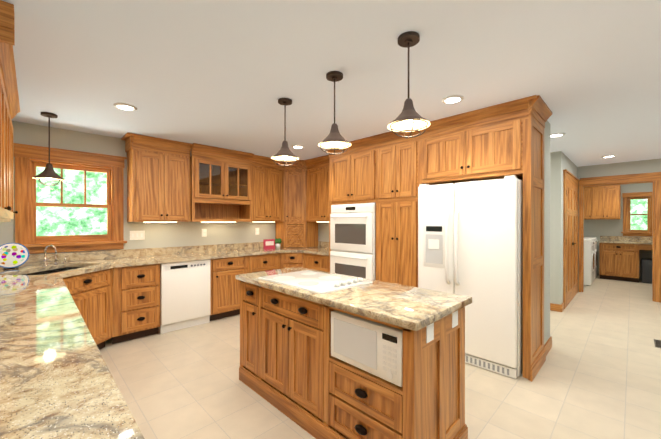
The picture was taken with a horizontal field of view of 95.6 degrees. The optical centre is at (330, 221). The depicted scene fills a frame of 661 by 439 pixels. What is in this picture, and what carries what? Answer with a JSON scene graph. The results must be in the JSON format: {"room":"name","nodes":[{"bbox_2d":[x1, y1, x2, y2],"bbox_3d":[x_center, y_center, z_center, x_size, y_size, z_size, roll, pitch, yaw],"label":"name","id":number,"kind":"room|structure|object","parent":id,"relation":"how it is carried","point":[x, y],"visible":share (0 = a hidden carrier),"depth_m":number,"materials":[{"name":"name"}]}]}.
{"room":"kitchen","nodes":[
{"label":"kitchen","id":0,"kind":"room"},
{"bbox_2d":[0,121,275,254],"bbox_3d":[-1.412,0.146,5.215,6.270,2.440,0.140,0,0,-45],"label":"wall","id":1,"kind":"structure","parent":0,"point":[179,234],"depth_m":3.93,"materials":[{"name":"grey paint"}]},
{"bbox_2d":[0,0,19,221],"bbox_3d":[-2.391,-0.531,2.029,0.404,1.066,1.982,0,0,-45],"label":"upper cabinet","id":2,"kind":"object","parent":1,"relation":"attached to","point":[9,104],"visible":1,"depth_m":1.93,"materials":[{"name":"brown wood"}]},
{"bbox_2d":[13,143,126,253],"bbox_3d":[-3.030,-0.241,3.545,1.020,1.180,0.190,0,0,-45],"label":"window","id":3,"kind":"structure","parent":1,"relation":"in","point":[29,159],"depth_m":3.49,"materials":[{"name":"brown wood"}]},
{"bbox_2d":[130,231,144,239],"bbox_3d":[-2.558,0.179,3.972,0.170,0.120,0.008,0,0,-45],"label":"switch plate","id":4,"kind":"object","parent":1,"relation":"attached to","point":[137,235],"depth_m":3.97,"materials":[{"name":"white plastic"}]},
{"bbox_2d":[125,140,156,222],"bbox_3d":[-2.379,-0.486,3.916,0.410,0.970,0.330,0,0,-45],"label":"upper cabinet","id":5,"kind":"object","parent":1,"relation":"attached to","point":[141,158],"depth_m":3.75,"materials":[{"name":"brown wood"}]},
{"bbox_2d":[157,144,196,222],"bbox_3d":[-2.155,-0.487,4.110,0.439,0.970,0.370,0,0,-45],"label":"upper cabinet","id":6,"kind":"object","parent":1,"relation":"attached to","point":[170,181],"depth_m":4.01,"materials":[{"name":"brown wood"}]},
{"bbox_2d":[202,229,206,236],"bbox_3d":[-1.932,0.167,4.593,0.075,0.120,0.007,0,0,-45],"label":"switch plate","id":7,"kind":"object","parent":1,"relation":"attached to","point":[204,231],"depth_m":4.59,"materials":[{"name":"white plastic"}]},
{"bbox_2d":[237,160,264,221],"bbox_3d":[-1.252,-0.489,5.006,0.425,0.970,0.370,0,0,-45],"label":"upper cabinet","id":8,"kind":"object","parent":1,"relation":"attached to","point":[250,173],"depth_m":4.84,"materials":[{"name":"brown wood"}]},
{"bbox_2d":[265,160,284,223],"bbox_3d":[-1.021,-0.489,5.223,0.467,0.970,0.388,0,0,-45],"label":"upper cabinet","id":9,"kind":"object","parent":1,"relation":"attached to","point":[274,173],"depth_m":5.11,"materials":[{"name":"brown wood"}]},
{"bbox_2d":[2,0,660,166],"bbox_3d":[2.456,-1.102,4.289,12.800,0.060,10.200,0,0,-45],"label":"ceiling","id":10,"kind":"structure","parent":0,"point":[226,74],"depth_m":2.08,"materials":[{"name":"paint"}]},
{"bbox_2d":[32,112,64,185],"bbox_3d":[-2.789,-0.711,2.974,0.242,0.713,0.242,0,0,-45],"label":"light","id":11,"kind":"object","parent":10,"relation":"hanging from","point":[48,173],"visible":1,"depth_m":2.96,"materials":[{"name":"brown metal"}]},
{"bbox_2d":[113,103,136,110],"bbox_3d":[-1.902,-1.063,2.782,0.183,0.011,0.183,0,0,24],"label":"recessed light","id":12,"kind":"object","parent":10,"relation":"in","point":[123,106],"depth_m":2.76,"materials":[{"name":"white"}]},
{"bbox_2d":[271,98,298,166],"bbox_3d":[-0.400,-0.778,2.639,0.242,0.578,0.242,0,0,-45],"label":"pendant lamp","id":13,"kind":"object","parent":10,"relation":"hanging from","point":[284,153],"visible":1,"depth_m":2.63,"materials":[{"name":"brown metal"}]},
{"bbox_2d":[291,145,303,147],"bbox_3d":[-0.464,-1.066,4.265,0.183,0.011,0.183,0,0,36],"label":"recessed light","id":14,"kind":"object","parent":10,"relation":"in","point":[293,146],"depth_m":4.23,"materials":[{"name":"white"}]},
{"bbox_2d":[318,71,350,154],"bbox_3d":[0.030,-0.777,2.178,0.242,0.578,0.242,0,0,-45],"label":"pendant lamp","id":15,"kind":"object","parent":10,"relation":"hanging from","point":[334,139],"visible":1,"depth_m":2.16,"materials":[{"name":"brown metal"}]},
{"bbox_2d":[387,31,429,138],"bbox_3d":[0.452,-0.776,1.738,0.242,0.578,0.242,0,0,-45],"label":"pendant lamp","id":16,"kind":"object","parent":10,"relation":"hanging from","point":[409,118],"visible":1,"depth_m":1.72,"materials":[{"name":"brown metal"}]},
{"bbox_2d":[441,95,463,103],"bbox_3d":[1.064,-1.062,2.612,0.183,0.011,0.183,0,0,36],"label":"recessed light","id":17,"kind":"object","parent":10,"relation":"in","point":[451,99],"depth_m":2.59,"materials":[{"name":"white"}]},
{"bbox_2d":[550,133,564,136],"bbox_3d":[2.772,-1.065,3.687,0.183,0.011,0.183,0,0,39],"label":"recessed light","id":18,"kind":"object","parent":10,"relation":"in","point":[554,134],"depth_m":3.65,"materials":[{"name":"white"}]},
{"bbox_2d":[601,155,615,157],"bbox_3d":[4.551,-1.067,4.904,0.183,0.011,0.183,0,0,21],"label":"recessed light","id":19,"kind":"object","parent":10,"relation":"in","point":[607,156],"depth_m":4.88,"materials":[{"name":"white"}]},
{"bbox_2d":[99,275,660,438],"bbox_3d":[2.456,1.398,4.294,12.800,0.060,10.200,0,0,-45],"label":"floor","id":20,"kind":"structure","parent":0,"point":[598,375],"depth_m":2.53,"materials":[{"name":"tile"}]},
{"bbox_2d":[74,296,112,349],"bbox_3d":[-2.829,1.046,2.965,1.088,0.650,1.040,0,0,-45],"label":"base cabinet","id":21,"kind":"object","parent":20,"relation":"on","point":[96,312],"depth_m":3.10,"materials":[{"name":"brown wood"}]},
{"bbox_2d":[62,268,112,299],"bbox_3d":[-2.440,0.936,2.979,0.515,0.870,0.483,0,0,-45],"label":"drawer","id":22,"kind":"object","parent":21,"relation":"in","point":[91,293],"depth_m":3.01,"materials":[{"name":"brown wood"}]},
{"bbox_2d":[0,241,328,438],"bbox_3d":[-0.109,0.432,2.420,4.192,0.140,5.656,0,0,-45],"label":"countertop","id":23,"kind":"structure","parent":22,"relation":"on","point":[57,380],"depth_m":1.07,"materials":[{"name":"stone"}]},
{"bbox_2d":[0,243,28,269],"bbox_3d":[-3.137,0.333,2.947,0.250,0.254,0.070,0,0,-40],"label":"decorative plate","id":24,"kind":"object","parent":23,"relation":"on","point":[14,255],"visible":1,"depth_m":2.94,"materials":[{"name":"multicoloured"}]},
{"bbox_2d":[23,267,81,274],"bbox_3d":[-2.711,0.602,2.955,0.444,0.200,0.744,0,0,0],"label":"sink","id":25,"kind":"object","parent":23,"relation":"in","point":[53,271],"depth_m":3.15,"materials":[{"name":"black metal"}]},
{"bbox_2d":[42,245,68,265],"bbox_3d":[-2.962,0.350,3.234,0.217,0.219,0.239,0,0,-45],"label":"faucet","id":26,"kind":"object","parent":23,"relation":"on","point":[45,259],"visible":1,"depth_m":3.15,"materials":[{"name":"silver metal"}]},
{"bbox_2d":[263,239,274,248],"bbox_3d":[-1.034,0.376,5.054,0.180,0.160,0.062,0,0,-27],"label":"sign box","id":27,"kind":"object","parent":23,"relation":"on","point":[268,243],"visible":1,"depth_m":5.03,"materials":[{"name":"red"}]},
{"bbox_2d":[275,238,281,248],"bbox_3d":[-0.895,0.370,5.147,0.138,0.171,0.139,0,0,-45],"label":"potted plant","id":28,"kind":"object","parent":23,"relation":"on","point":[278,241],"visible":0.94,"depth_m":5.11,"materials":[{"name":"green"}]},
{"bbox_2d":[276,224,317,247],"bbox_3d":[-0.616,0.224,5.456,0.580,0.456,0.580,0,0,-45],"label":"appliance garage","id":29,"kind":"object","parent":23,"relation":"on","point":[291,235],"depth_m":5.26,"materials":[{"name":"brown wood"}]},
{"bbox_2d":[112,264,159,343],"bbox_3d":[-2.426,0.934,3.667,0.467,0.870,0.610,0,0,-45],"label":"base cabinet","id":30,"kind":"object","parent":20,"relation":"on","point":[136,302],"depth_m":3.45,"materials":[{"name":"brown wood"}]},
{"bbox_2d":[159,259,209,333],"bbox_3d":[-2.035,0.933,4.037,0.598,0.860,0.598,0,0,-45],"label":"dishwasher","id":31,"kind":"object","parent":20,"relation":"on","point":[184,294],"visible":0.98,"depth_m":3.80,"materials":[{"name":"white metal"}]},
{"bbox_2d":[210,256,247,320],"bbox_3d":[-1.631,0.933,4.457,0.552,0.870,0.610,0,0,-45],"label":"base cabinet","id":32,"kind":"object","parent":20,"relation":"on","point":[224,288],"depth_m":4.21,"materials":[{"name":"brown wood"}]},
{"bbox_2d":[248,253,283,272],"bbox_3d":[-1.180,0.932,4.864,0.662,0.870,0.668,0,0,-45],"label":"base cabinet","id":33,"kind":"object","parent":20,"relation":"on","point":[263,262],"depth_m":4.65,"materials":[{"name":"brown wood"}]},
{"bbox_2d":[284,253,299,267],"bbox_3d":[-0.616,0.931,5.281,0.870,0.870,0.870,0,0,-45],"label":"base cabinet","id":34,"kind":"object","parent":20,"relation":"on","point":[290,259],"depth_m":4.85,"materials":[{"name":"brown wood"}]},
{"bbox_2d":[300,253,328,271],"bbox_3d":[-0.043,0.932,4.847,0.668,0.870,0.698,0,0,-45],"label":"base cabinet","id":35,"kind":"object","parent":20,"relation":"on","point":[310,261],"depth_m":4.66,"materials":[{"name":"brown wood"}]},
{"bbox_2d":[239,281,467,438],"bbox_3d":[0.025,0.944,2.230,0.672,0.855,1.700,0,0,-45],"label":"kitchen island","id":36,"kind":"object","parent":20,"relation":"on","point":[293,369],"depth_m":1.81,"materials":[{"name":"brown wood"}]},
{"bbox_2d":[235,267,471,330],"bbox_3d":[0.025,0.482,2.228,0.680,0.040,1.735,0,0,-45],"label":"island countertop","id":37,"kind":"structure","parent":36,"relation":"on","point":[411,308],"depth_m":1.80,"materials":[{"name":"stone"}]},
{"bbox_2d":[259,270,372,293],"bbox_3d":[-0.136,0.444,2.368,0.532,0.035,0.772,0,0,-45],"label":"cooktop","id":38,"kind":"object","parent":37,"relation":"in","point":[316,282],"visible":1,"depth_m":2.27,"materials":[{"name":"white"}]},
{"bbox_2d":[331,310,402,386],"bbox_3d":[0.315,0.682,1.784,0.404,0.279,0.495,0,0,-45],"label":"microwave","id":39,"kind":"object","parent":36,"relation":"in","point":[372,347],"visible":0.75,"depth_m":1.61,"materials":[{"name":"white plastic"}]},
{"bbox_2d":[374,131,425,286],"bbox_3d":[0.974,0.190,3.735,0.552,2.358,0.632,0,0,-45],"label":"tall cabinet","id":40,"kind":"object","parent":20,"relation":"on","point":[387,173],"depth_m":3.53,"materials":[{"name":"brown wood"}]},
{"bbox_2d":[418,175,522,378],"bbox_3d":[1.460,0.483,3.100,0.683,1.775,0.940,0,0,-45],"label":"refrigerator","id":41,"kind":"object","parent":20,"relation":"on","point":[470,239],"visible":0.71,"depth_m":2.78,"materials":[{"name":"white metal"}]},
{"bbox_2d":[584,238,594,285],"bbox_3d":[5.520,0.873,6.799,0.680,0.980,0.680,0,0,-45],"label":"washer","id":42,"kind":"object","parent":20,"relation":"on","point":[589,260],"visible":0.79,"depth_m":6.39,"materials":[{"name":"white metal"}]},
{"bbox_2d":[584,237,596,279],"bbox_3d":[6.017,0.872,7.292,0.680,0.980,0.680,0,0,-45],"label":"dryer","id":43,"kind":"object","parent":20,"relation":"on","point":[595,256],"visible":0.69,"depth_m":7.03,"materials":[{"name":"white metal"}]},
{"bbox_2d":[599,243,651,281],"bbox_3d":[7.006,0.928,6.921,0.620,0.870,1.160,0,0,-45],"label":"base cabinets","id":44,"kind":"object","parent":20,"relation":"on","point":[619,261],"visible":0.98,"depth_m":6.89,"materials":[{"name":"brown wood"}]},
{"bbox_2d":[598,236,651,244],"bbox_3d":[7.029,0.423,6.900,0.625,0.140,1.260,0,0,-45],"label":"countertop","id":45,"kind":"structure","parent":44,"relation":"on","point":[626,239],"depth_m":7.09,"materials":[{"name":"stone"}]},
{"bbox_2d":[641,258,651,283],"bbox_3d":[7.199,1.103,6.705,0.370,0.520,0.340,0,0,-45],"label":"bin","id":46,"kind":"object","parent":20,"relation":"on","point":[646,270],"visible":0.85,"depth_m":6.64,"materials":[{"name":"grey plastic"}]},
{"bbox_2d":[654,339,660,347],"bbox_3d":[3.690,1.366,3.349,0.300,0.007,0.100,0,0,-45],"label":"floor vent","id":47,"kind":"object","parent":20,"relation":"in","point":[657,343],"visible":0.98,"depth_m":3.36,"materials":[{"name":"grey metal"}]},
{"bbox_2d":[318,121,551,344],"bbox_3d":[0.859,0.147,4.552,0.420,2.440,3.980,0,0,-45],"label":"wall","id":48,"kind":"structure","parent":0,"point":[323,227],"depth_m":3.21,"materials":[{"name":"grey paint"}]},
{"bbox_2d":[285,164,304,223],"bbox_3d":[-0.616,-0.489,5.472,0.605,0.970,0.604,0,0,-45],"label":"upper cabinet","id":49,"kind":"object","parent":48,"relation":"attached to","point":[295,173],"depth_m":5.25,"materials":[{"name":"brown wood"}]},
{"bbox_2d":[305,160,324,223],"bbox_3d":[-0.170,-0.489,5.178,0.387,0.970,0.585,0,0,-45],"label":"upper cabinet","id":50,"kind":"object","parent":48,"relation":"attached to","point":[314,173],"depth_m":5.09,"materials":[{"name":"brown wood"}]},
{"bbox_2d":[325,160,328,221],"bbox_3d":[0.146,-0.488,4.900,0.330,0.970,0.513,0,0,-45],"label":"upper cabinet","id":51,"kind":"object","parent":48,"relation":"attached to","point":[326,161],"depth_m":4.88,"materials":[{"name":"brown wood"}]},
{"bbox_2d":[330,143,373,206],"bbox_3d":[0.468,-0.618,4.244,0.552,0.744,0.805,0,0,-45],"label":"upper cabinet","id":52,"kind":"object","parent":48,"relation":"attached to","point":[351,171],"depth_m":4.03,"materials":[{"name":"brown wood"}]},
{"bbox_2d":[330,203,375,279],"bbox_3d":[0.433,0.383,4.209,0.593,1.250,0.771,0,0,-45],"label":"wall oven","id":53,"kind":"object","parent":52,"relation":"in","point":[353,239],"visible":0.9,"depth_m":3.98,"materials":[{"name":"white metal"}]},
{"bbox_2d":[422,107,537,184],"bbox_3d":[1.537,-0.709,3.167,0.552,0.558,0.966,0,0,-45],"label":"upper cabinet","id":54,"kind":"object","parent":48,"relation":"attached to","point":[487,147],"depth_m":2.87,"materials":[{"name":"brown wood"}]},
{"bbox_2d":[544,336,551,355],"bbox_3d":[2.270,1.315,3.141,0.390,0.110,0.016,0,0,-45],"label":"baseboard","id":55,"kind":"structure","parent":48,"relation":"attached to","point":[548,345],"depth_m":3.15,"materials":[{"name":"brown wood"}]},
{"bbox_2d":[552,151,563,304],"bbox_3d":[2.183,0.145,5.958,0.120,2.440,3.850,0,0,-45],"label":"wall","id":56,"kind":"structure","parent":0,"point":[557,157],"depth_m":4.59,"materials":[{"name":"grey paint"}]},
{"bbox_2d":[550,303,562,311],"bbox_3d":[2.137,1.310,5.910,0.015,0.110,3.875,0,0,-45],"label":"baseboard","id":57,"kind":"structure","parent":56,"relation":"attached to","point":[557,308],"depth_m":4.58,"materials":[{"name":"brown wood"}]},
{"bbox_2d":[564,154,579,291],"bbox_3d":[4.175,0.146,5.293,1.710,2.440,0.140,0,0,-45],"label":"wall","id":58,"kind":"structure","parent":0,"point":[569,165],"depth_m":5.70,"materials":[{"name":"grey paint"}]},
{"bbox_2d":[563,169,579,308],"bbox_3d":[4.242,0.276,5.247,1.670,2.180,0.058,0,0,-45],"label":"hall door","id":59,"kind":"structure","parent":58,"relation":"in","point":[570,233],"depth_m":5.08,"materials":[{"name":"brown wood"}]},
{"bbox_2d":[580,159,660,279],"bbox_3d":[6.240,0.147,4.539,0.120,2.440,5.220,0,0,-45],"label":"wall","id":60,"kind":"structure","parent":0,"point":[600,227],"depth_m":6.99,"materials":[{"name":"grey paint"}]},
{"bbox_2d":[584,185,620,219],"bbox_3d":[6.679,-0.508,7.432,0.369,0.900,0.730,0,0,-45],"label":"laundry upper cabinets","id":61,"kind":"object","parent":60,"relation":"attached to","point":[602,202],"visible":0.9,"depth_m":7.29,"materials":[{"name":"brown wood"}]},
{"bbox_2d":[579,172,660,301],"bbox_3d":[5.278,0.261,5.480,0.160,2.210,1.130,0,0,-45],"label":"door frame","id":62,"kind":"structure","parent":60,"relation":"attached to","point":[656,223],"depth_m":5.22,"materials":[{"name":"brown wood"}]},
{"bbox_2d":[621,192,652,236],"bbox_3d":[7.293,-0.178,7.091,0.130,1.040,0.600,0,0,-45],"label":"window","id":63,"kind":"structure","parent":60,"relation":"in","point":[627,212],"depth_m":7.13,"materials":[{"name":"brown wood"}]},
{"label":"outside","id":64,"kind":"structure","parent":0,"visible":0},
{"bbox_2d":[36,167,646,235],"bbox_3d":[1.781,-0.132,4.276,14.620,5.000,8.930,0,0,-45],"label":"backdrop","id":65,"kind":"structure","parent":64,"point":[80,217],"depth_m":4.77,"materials":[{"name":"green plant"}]}
]}

